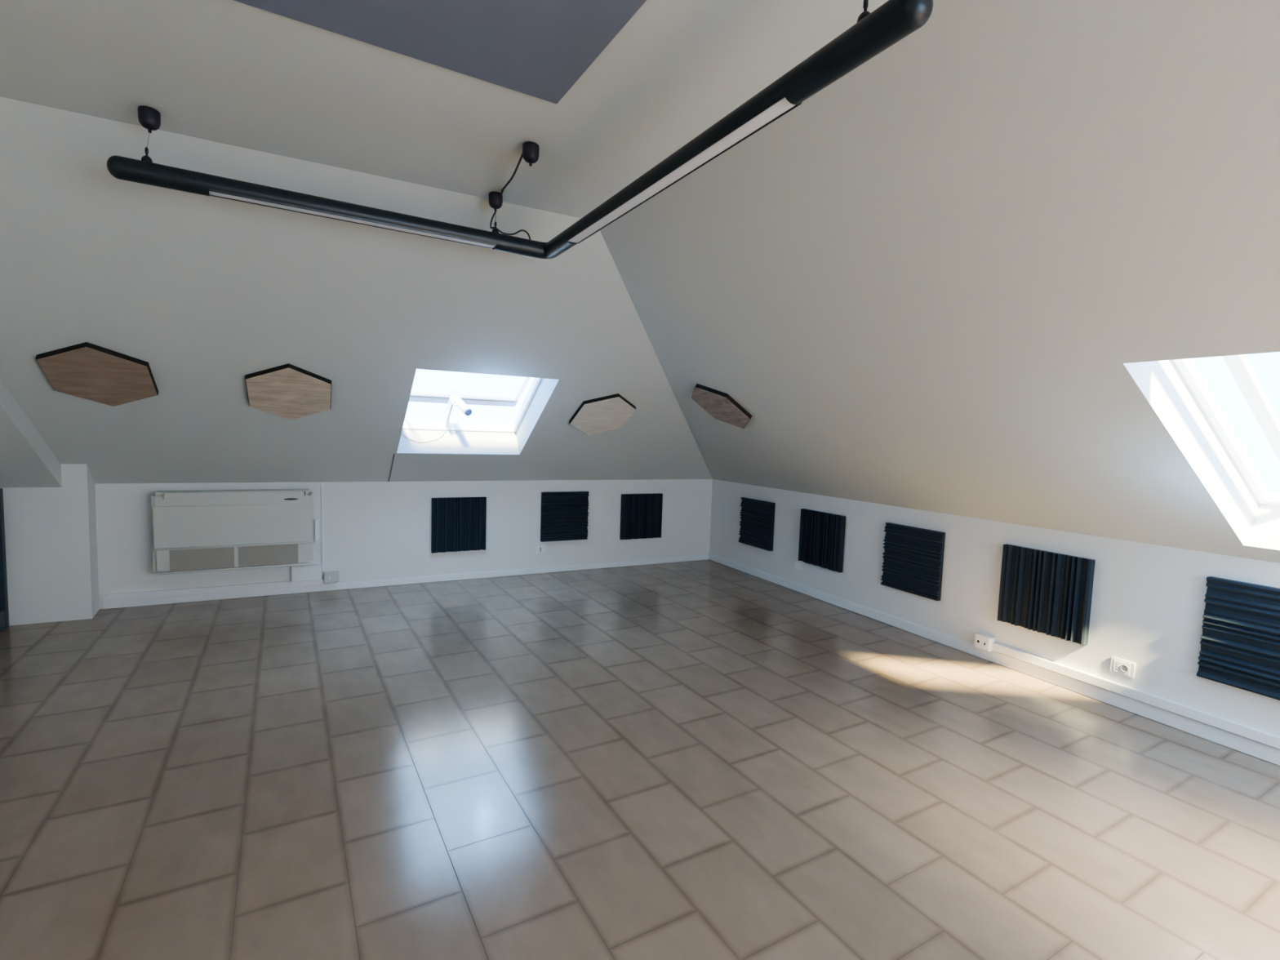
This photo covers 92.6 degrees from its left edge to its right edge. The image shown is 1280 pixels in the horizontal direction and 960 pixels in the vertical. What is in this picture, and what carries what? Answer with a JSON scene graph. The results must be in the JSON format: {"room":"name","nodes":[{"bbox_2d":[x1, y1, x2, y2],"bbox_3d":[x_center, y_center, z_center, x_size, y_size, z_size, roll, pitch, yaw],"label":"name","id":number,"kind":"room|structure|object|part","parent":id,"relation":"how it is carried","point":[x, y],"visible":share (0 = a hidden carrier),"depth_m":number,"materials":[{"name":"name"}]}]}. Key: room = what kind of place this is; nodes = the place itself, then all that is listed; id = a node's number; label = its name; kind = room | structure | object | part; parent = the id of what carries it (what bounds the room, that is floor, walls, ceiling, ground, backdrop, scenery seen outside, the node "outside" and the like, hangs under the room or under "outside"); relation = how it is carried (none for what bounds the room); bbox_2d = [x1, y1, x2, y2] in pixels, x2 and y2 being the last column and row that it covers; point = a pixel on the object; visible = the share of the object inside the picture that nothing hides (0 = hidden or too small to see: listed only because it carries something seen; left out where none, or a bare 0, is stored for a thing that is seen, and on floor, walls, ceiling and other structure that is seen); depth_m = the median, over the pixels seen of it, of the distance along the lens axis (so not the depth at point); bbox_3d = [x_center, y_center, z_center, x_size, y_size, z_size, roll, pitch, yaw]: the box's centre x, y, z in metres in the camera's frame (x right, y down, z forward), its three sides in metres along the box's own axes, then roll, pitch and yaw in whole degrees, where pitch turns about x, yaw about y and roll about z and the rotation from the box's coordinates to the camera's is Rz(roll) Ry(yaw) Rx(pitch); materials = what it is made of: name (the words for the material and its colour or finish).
{"room":"studio","nodes":[
{"label":"studio","id":0,"kind":"room"},
{"bbox_2d":[0,377,62,487],"bbox_3d":[-3.889,-0.740,3.322,0.346,1.814,3.185,0,5,-28],"label":"wall","id":1,"kind":"structure","parent":0,"point":[26,460],"depth_m":4.21,"materials":[{"name":"white paint"}]},
{"bbox_2d":[61,463,99,620],"bbox_3d":[-4.390,0.465,4.831,0.149,1.206,0.340,0,5,-28],"label":"pillar","id":2,"kind":"structure","parent":1,"relation":"attached to","point":[78,489],"depth_m":4.69,"materials":[{"name":"white paint"}]},
{"bbox_2d":[0,487,66,626],"bbox_3d":[-4.603,0.556,4.706,0.347,1.030,0.300,0,5,-28],"label":"wall","id":3,"kind":"structure","parent":0,"point":[33,520],"depth_m":4.58,"materials":[{"name":"white paint"}]},
{"bbox_2d":[0,97,712,484],"bbox_3d":[-1.255,-0.772,4.869,6.525,0.001,3.408,0,-27,-28],"label":"sloped ceiling","id":4,"kind":"structure","parent":0,"point":[211,292],"depth_m":3.88,"materials":[{"name":"white paint"}]},
{"bbox_2d":[35,342,158,406],"bbox_3d":[-3.424,-0.659,3.885,0.528,0.370,0.562,0,5,-28],"label":"acoustic panel","id":5,"kind":"object","parent":4,"relation":"attached to","point":[86,371],"visible":1,"depth_m":3.84,"materials":[{"name":"wood"}]},
{"bbox_2d":[244,363,331,419],"bbox_3d":[-2.537,-0.630,4.436,0.528,0.382,0.581,0,5,-28],"label":"acoustic panel","id":6,"kind":"object","parent":4,"relation":"attached to","point":[289,391],"visible":1,"depth_m":4.39,"materials":[{"name":"wood"}]},
{"bbox_2d":[388,453,395,481],"bbox_3d":[-2.329,-0.108,5.729,0.011,0.292,0.459,0,5,-28],"label":"channel","id":7,"kind":"object","parent":4,"relation":"attached to","point":[393,454],"visible":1,"depth_m":5.71,"materials":[{"name":"grey plastic"}]},
{"bbox_2d":[396,377,559,454],"bbox_3d":[-1.469,-0.700,5.357,1.135,0.986,1.252,0,5,-28],"label":"window","id":8,"kind":"structure","parent":4,"relation":"in","point":[459,437],"depth_m":5.81,"materials":[{"name":"paint"}]},
{"bbox_2d":[401,393,471,442],"bbox_3d":[-1.858,-0.574,5.700,0.719,0.462,0.320,3,4,9],"label":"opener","id":9,"kind":"object","parent":8,"relation":"attached to","point":[457,401],"visible":0.88,"depth_m":5.58,"materials":[{"name":"white plastic"}]},
{"bbox_3d":[-1.694,-0.762,5.773,1.080,0.039,0.125,0,-22,-28],"label":"rail","id":10,"kind":"part","parent":8,"relation":"part of","materials":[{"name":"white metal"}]},
{"bbox_3d":[-1.499,-0.803,5.411,1.125,0.090,1.262,0,-27,-28],"label":"frame","id":11,"kind":"part","parent":8,"relation":"part of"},
{"bbox_3d":[-1.490,-0.944,5.387,1.080,0.035,1.050,0,-22,-28],"label":"sash","id":12,"kind":"part","parent":8,"relation":"part of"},
{"bbox_2d":[568,393,635,435],"bbox_3d":[-0.349,-0.603,5.697,0.541,0.383,0.584,-1,5,-33],"label":"acoustic panel","id":13,"kind":"object","parent":4,"relation":"attached to","point":[611,412],"visible":1,"depth_m":5.65,"materials":[{"name":"wood"}]},
{"bbox_2d":[94,479,712,608],"bbox_3d":[-1.983,0.519,6.313,6.710,1.030,0.120,0,5,-28],"label":"wall","id":14,"kind":"structure","parent":0,"point":[374,531],"depth_m":6.08,"materials":[{"name":"white paint"}]},
{"bbox_2d":[102,577,323,601],"bbox_3d":[-3.680,0.957,5.365,1.602,0.054,0.028,0,5,-28],"label":"cable trunking","id":15,"kind":"object","parent":14,"relation":"attached to","point":[167,593],"visible":1,"depth_m":5.31,"materials":[{"name":"white plastic"}]},
{"bbox_2d":[291,564,321,581],"bbox_3d":[-3.086,0.856,5.660,0.244,0.138,0.050,0,5,-28],"label":"duct cover","id":16,"kind":"object","parent":15,"relation":"on","point":[313,571],"visible":0.86,"depth_m":5.64,"materials":[{"name":"white plastic"}]},
{"bbox_2d":[151,488,313,575],"bbox_3d":[-3.494,0.425,5.307,1.155,0.676,0.216,0,5,-28],"label":"air conditioner","id":17,"kind":"object","parent":14,"relation":"attached to","point":[203,531],"visible":1,"depth_m":5.20,"materials":[{"name":"beige plastic"}]},
{"bbox_2d":[168,546,234,571],"bbox_3d":[-3.670,0.663,5.130,0.444,0.174,0.009,0,5,-28],"label":"grille","id":18,"kind":"object","parent":17,"relation":"attached to","point":[180,558],"depth_m":5.12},
{"bbox_3d":[-3.449,0.383,5.223,1.131,0.348,0.022,0,5,-28],"label":"panel","id":19,"kind":"part","parent":17,"relation":"part of","materials":[{"name":"beige plastic"}]},
{"bbox_3d":[-3.450,0.564,5.237,1.145,0.012,0.024,0,5,-28],"label":"grille rail","id":20,"kind":"part","parent":17,"relation":"part of","materials":[{"name":"beige plastic"}]},
{"bbox_2d":[238,543,297,567],"bbox_3d":[-3.251,0.659,5.354,0.450,0.174,0.009,0,5,-28],"label":"grille","id":21,"kind":"object","parent":17,"relation":"attached to","point":[250,555],"depth_m":5.35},
{"bbox_2d":[315,519,318,541],"bbox_3d":[-3.004,0.464,5.678,0.028,0.200,0.028,0,5,-28],"label":"thermostat","id":22,"kind":"object","parent":14,"relation":"attached to","point":[316,520],"visible":1,"depth_m":5.67,"materials":[{"name":"white plastic"}]},
{"bbox_2d":[321,482,324,571],"bbox_3d":[-2.962,0.440,5.707,0.018,0.836,0.014,0,5,-28],"label":"channel","id":23,"kind":"object","parent":14,"relation":"attached to","point":[322,507],"visible":1,"depth_m":5.71,"materials":[{"name":"white plastic"}]},
{"bbox_2d":[324,570,338,582],"bbox_3d":[-2.903,0.911,5.755,0.126,0.097,0.062,0,5,-28],"label":"junction box","id":24,"kind":"object","parent":14,"relation":"attached to","point":[329,576],"visible":1,"depth_m":5.73,"materials":[{"name":"beige plastic"}]},
{"bbox_2d":[102,554,708,608],"bbox_3d":[-1.759,1.003,6.403,5.973,0.065,0.014,0,5,-28],"label":"baseboard","id":25,"kind":"structure","parent":14,"relation":"attached to","point":[336,586],"depth_m":5.97,"materials":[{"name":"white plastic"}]},
{"bbox_2d":[431,497,486,553],"bbox_3d":[-1.854,0.456,6.275,0.540,0.554,0.054,0,5,-28],"label":"panel","id":26,"kind":"object","parent":14,"relation":"attached to","point":[458,523],"visible":1,"depth_m":6.26,"materials":[{"name":"black fabric"}]},
{"bbox_2d":[534,545,545,553],"bbox_3d":[-1.098,0.768,6.733,0.120,0.085,0.011,0,5,-28],"label":"wall socket","id":27,"kind":"object","parent":14,"relation":"attached to","point":[538,549],"visible":1,"depth_m":6.73,"materials":[{"name":"white plastic"}]},
{"bbox_2d":[540,491,589,542],"bbox_3d":[-0.834,0.403,6.814,0.546,0.544,0.054,0,5,-28],"label":"panel","id":28,"kind":"object","parent":14,"relation":"attached to","point":[564,514],"visible":1,"depth_m":6.80,"materials":[{"name":"black fabric"}]},
{"bbox_2d":[619,493,662,539],"bbox_3d":[0.021,0.431,7.273,0.538,0.534,0.054,0,5,-28],"label":"panel","id":29,"kind":"object","parent":14,"relation":"attached to","point":[641,514],"visible":1,"depth_m":7.26,"materials":[{"name":"black fabric"}]},
{"bbox_2d":[0,0,888,217],"bbox_3d":[-0.410,-1.335,0.102,3.575,0.100,6.225,0,5,-28],"label":"ceiling","id":30,"kind":"structure","parent":0,"point":[228,72],"depth_m":2.29,"materials":[{"name":"white paint"}]},
{"bbox_2d":[233,0,646,103],"bbox_3d":[-0.844,-1.352,0.869,2.400,0.011,2.040,-1,5,-30],"label":"acoustic panel","id":31,"kind":"object","parent":30,"relation":"attached to","point":[540,49],"visible":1,"depth_m":1.93,"materials":[{"name":"fabric"}]},
{"bbox_2d":[106,0,933,258],"bbox_3d":[-0.763,-1.291,1.996,2.018,0.302,2.429,0,5,-28],"label":"light","id":32,"kind":"object","parent":30,"relation":"hanging from","point":[873,33],"visible":1,"depth_m":2.48,"materials":[{"name":"black metal"}]},
{"bbox_3d":[-1.319,-1.285,2.959,1.254,0.070,0.088,-1,5,-31],"label":"rail","id":33,"kind":"part","parent":32,"relation":"part of","materials":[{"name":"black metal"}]},
{"bbox_2d":[208,191,495,248],"bbox_3d":[-1.320,-1.249,2.962,1.254,0.011,0.058,-1,5,-31],"label":"diffuser","id":34,"kind":"object","parent":32,"relation":"attached to","point":[249,197],"depth_m":2.91,"materials":[{"name":"white plastic"}]},
{"bbox_3d":[0.047,-1.200,2.452,0.088,0.070,1.608,-1,5,-29],"label":"rail","id":35,"kind":"part","parent":32,"relation":"part of","materials":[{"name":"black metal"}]},
{"bbox_2d":[568,97,795,243],"bbox_3d":[0.046,-1.164,2.455,0.058,0.011,1.608,-1,5,-29],"label":"diffuser","id":36,"kind":"object","parent":32,"relation":"attached to","point":[768,109],"depth_m":2.18,"materials":[{"name":"white plastic"}]},
{"bbox_2d":[0,559,1279,959],"bbox_3d":[0.101,1.470,2.379,6.755,0.120,9.300,0,5,-28],"label":"floor","id":37,"kind":"structure","parent":0,"point":[708,759],"depth_m":2.72,"materials":[{"name":"beige tile"}]},
{"bbox_2d":[600,0,1279,563],"bbox_3d":[1.706,-0.527,2.993,3.408,0.001,9.061,36,-11,-25],"label":"sloped ceiling","id":38,"kind":"structure","parent":0,"point":[930,282],"depth_m":2.50,"materials":[{"name":"white paint"}]},
{"bbox_2d":[691,383,751,428],"bbox_3d":[0.699,-0.632,5.280,0.550,0.363,0.511,-1,5,-29],"label":"acoustic panel","id":39,"kind":"object","parent":38,"relation":"attached to","point":[722,406],"visible":1,"depth_m":5.21,"materials":[{"name":"wood"}]},
{"bbox_2d":[1123,354,1279,550],"bbox_3d":[2.814,-0.162,2.454,1.469,1.082,0.882,0,5,-27],"label":"window","id":40,"kind":"structure","parent":38,"relation":"in","point":[1176,391],"depth_m":2.83,"materials":[{"name":"white paint"}]},
{"bbox_3d":[2.877,-0.269,2.477,1.543,0.060,0.882,36,-11,-25],"label":"frame","id":41,"kind":"part","parent":40,"relation":"part of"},
{"bbox_2d":[709,479,1279,736],"bbox_3d":[2.987,0.880,3.805,0.121,1.030,9.011,0,5,-27],"label":"wall","id":42,"kind":"structure","parent":0,"point":[1148,607],"depth_m":4.17,"materials":[{"name":"white paint"}]},
{"bbox_2d":[738,497,775,551],"bbox_3d":[1.311,0.489,6.909,0.054,0.527,0.564,0,5,-27],"label":"panel","id":43,"kind":"object","parent":42,"relation":"attached to","point":[757,517],"visible":1,"depth_m":6.87,"materials":[{"name":"black fabric"}]},
{"bbox_2d":[794,561,802,570],"bbox_3d":[1.637,0.890,6.325,0.006,0.080,0.115,0,5,-27],"label":"plate","id":44,"kind":"object","parent":42,"relation":"attached to","point":[798,566],"visible":1,"depth_m":6.33,"materials":[{"name":"white plastic"}]},
{"bbox_2d":[798,508,845,572],"bbox_3d":[1.773,0.582,6.000,0.054,0.533,0.567,0,5,-27],"label":"panel","id":45,"kind":"object","parent":42,"relation":"attached to","point":[821,535],"visible":1,"depth_m":5.96,"materials":[{"name":"black fabric"}]},
{"bbox_2d":[880,522,945,600],"bbox_3d":[2.247,0.662,5.066,0.054,0.544,0.551,0,5,-27],"label":"panel","id":46,"kind":"object","parent":42,"relation":"attached to","point":[913,557],"visible":1,"depth_m":5.03,"materials":[{"name":"black fabric"}]},
{"bbox_2d":[973,632,995,651],"bbox_3d":[2.535,1.193,4.498,0.061,0.098,0.122,0,5,-27],"label":"box","id":47,"kind":"object","parent":42,"relation":"attached to","point":[982,641],"visible":1,"depth_m":4.48,"materials":[{"name":"white plastic"}]},
{"bbox_2d":[708,552,1279,765],"bbox_3d":[2.913,1.351,3.811,0.012,0.083,9.011,0,5,-27],"label":"baseboard","id":48,"kind":"structure","parent":42,"relation":"attached to","point":[1271,754],"depth_m":4.09,"materials":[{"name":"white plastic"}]},
{"bbox_2d":[996,543,1095,645],"bbox_3d":[2.722,0.756,4.132,0.054,0.551,0.568,0,5,-27],"label":"panel","id":49,"kind":"object","parent":42,"relation":"attached to","point":[1041,591],"visible":1,"depth_m":4.10,"materials":[{"name":"black fabric"}]},
{"bbox_2d":[1109,656,1136,679],"bbox_3d":[2.947,1.145,3.735,0.016,0.102,0.134,0,5,-27],"label":"wall socket","id":50,"kind":"object","parent":42,"relation":"attached to","point":[1119,666],"visible":1,"depth_m":3.73,"materials":[{"name":"white plastic"}]},
{"bbox_2d":[1120,664,1128,671],"bbox_3d":[2.947,1.147,3.721,0.004,0.044,0.044,0,5,-27],"label":"outlet","id":51,"kind":"object","parent":50,"relation":"attached to","point":[1123,666],"depth_m":3.72,"materials":[{"name":"white plastic"}]},
{"bbox_2d":[992,642,1279,749],"bbox_3d":[3.758,1.431,2.125,0.033,0.058,5.239,0,5,-27],"label":"cable trunking","id":52,"kind":"object","parent":42,"relation":"attached to","point":[1261,736],"visible":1,"depth_m":3.60,"materials":[{"name":"white plastic"}]},
{"bbox_2d":[1196,576,1279,700],"bbox_3d":[3.234,0.831,3.123,0.054,0.558,0.563,0,5,-27],"label":"panel","id":53,"kind":"object","parent":42,"relation":"attached to","point":[1240,642],"visible":1,"depth_m":3.22,"materials":[{"name":"black fabric"}]},
{"label":"wall","id":54,"kind":"structure","parent":0,"visible":0},
{"bbox_2d":[0,488,8,631],"bbox_3d":[-4.343,0.628,3.891,0.130,1.030,1.340,0,5,-28],"label":"door","id":55,"kind":"structure","parent":54,"relation":"in","point":[4,614],"depth_m":4.45,"materials":[{"name":"green glass"}]}
]}

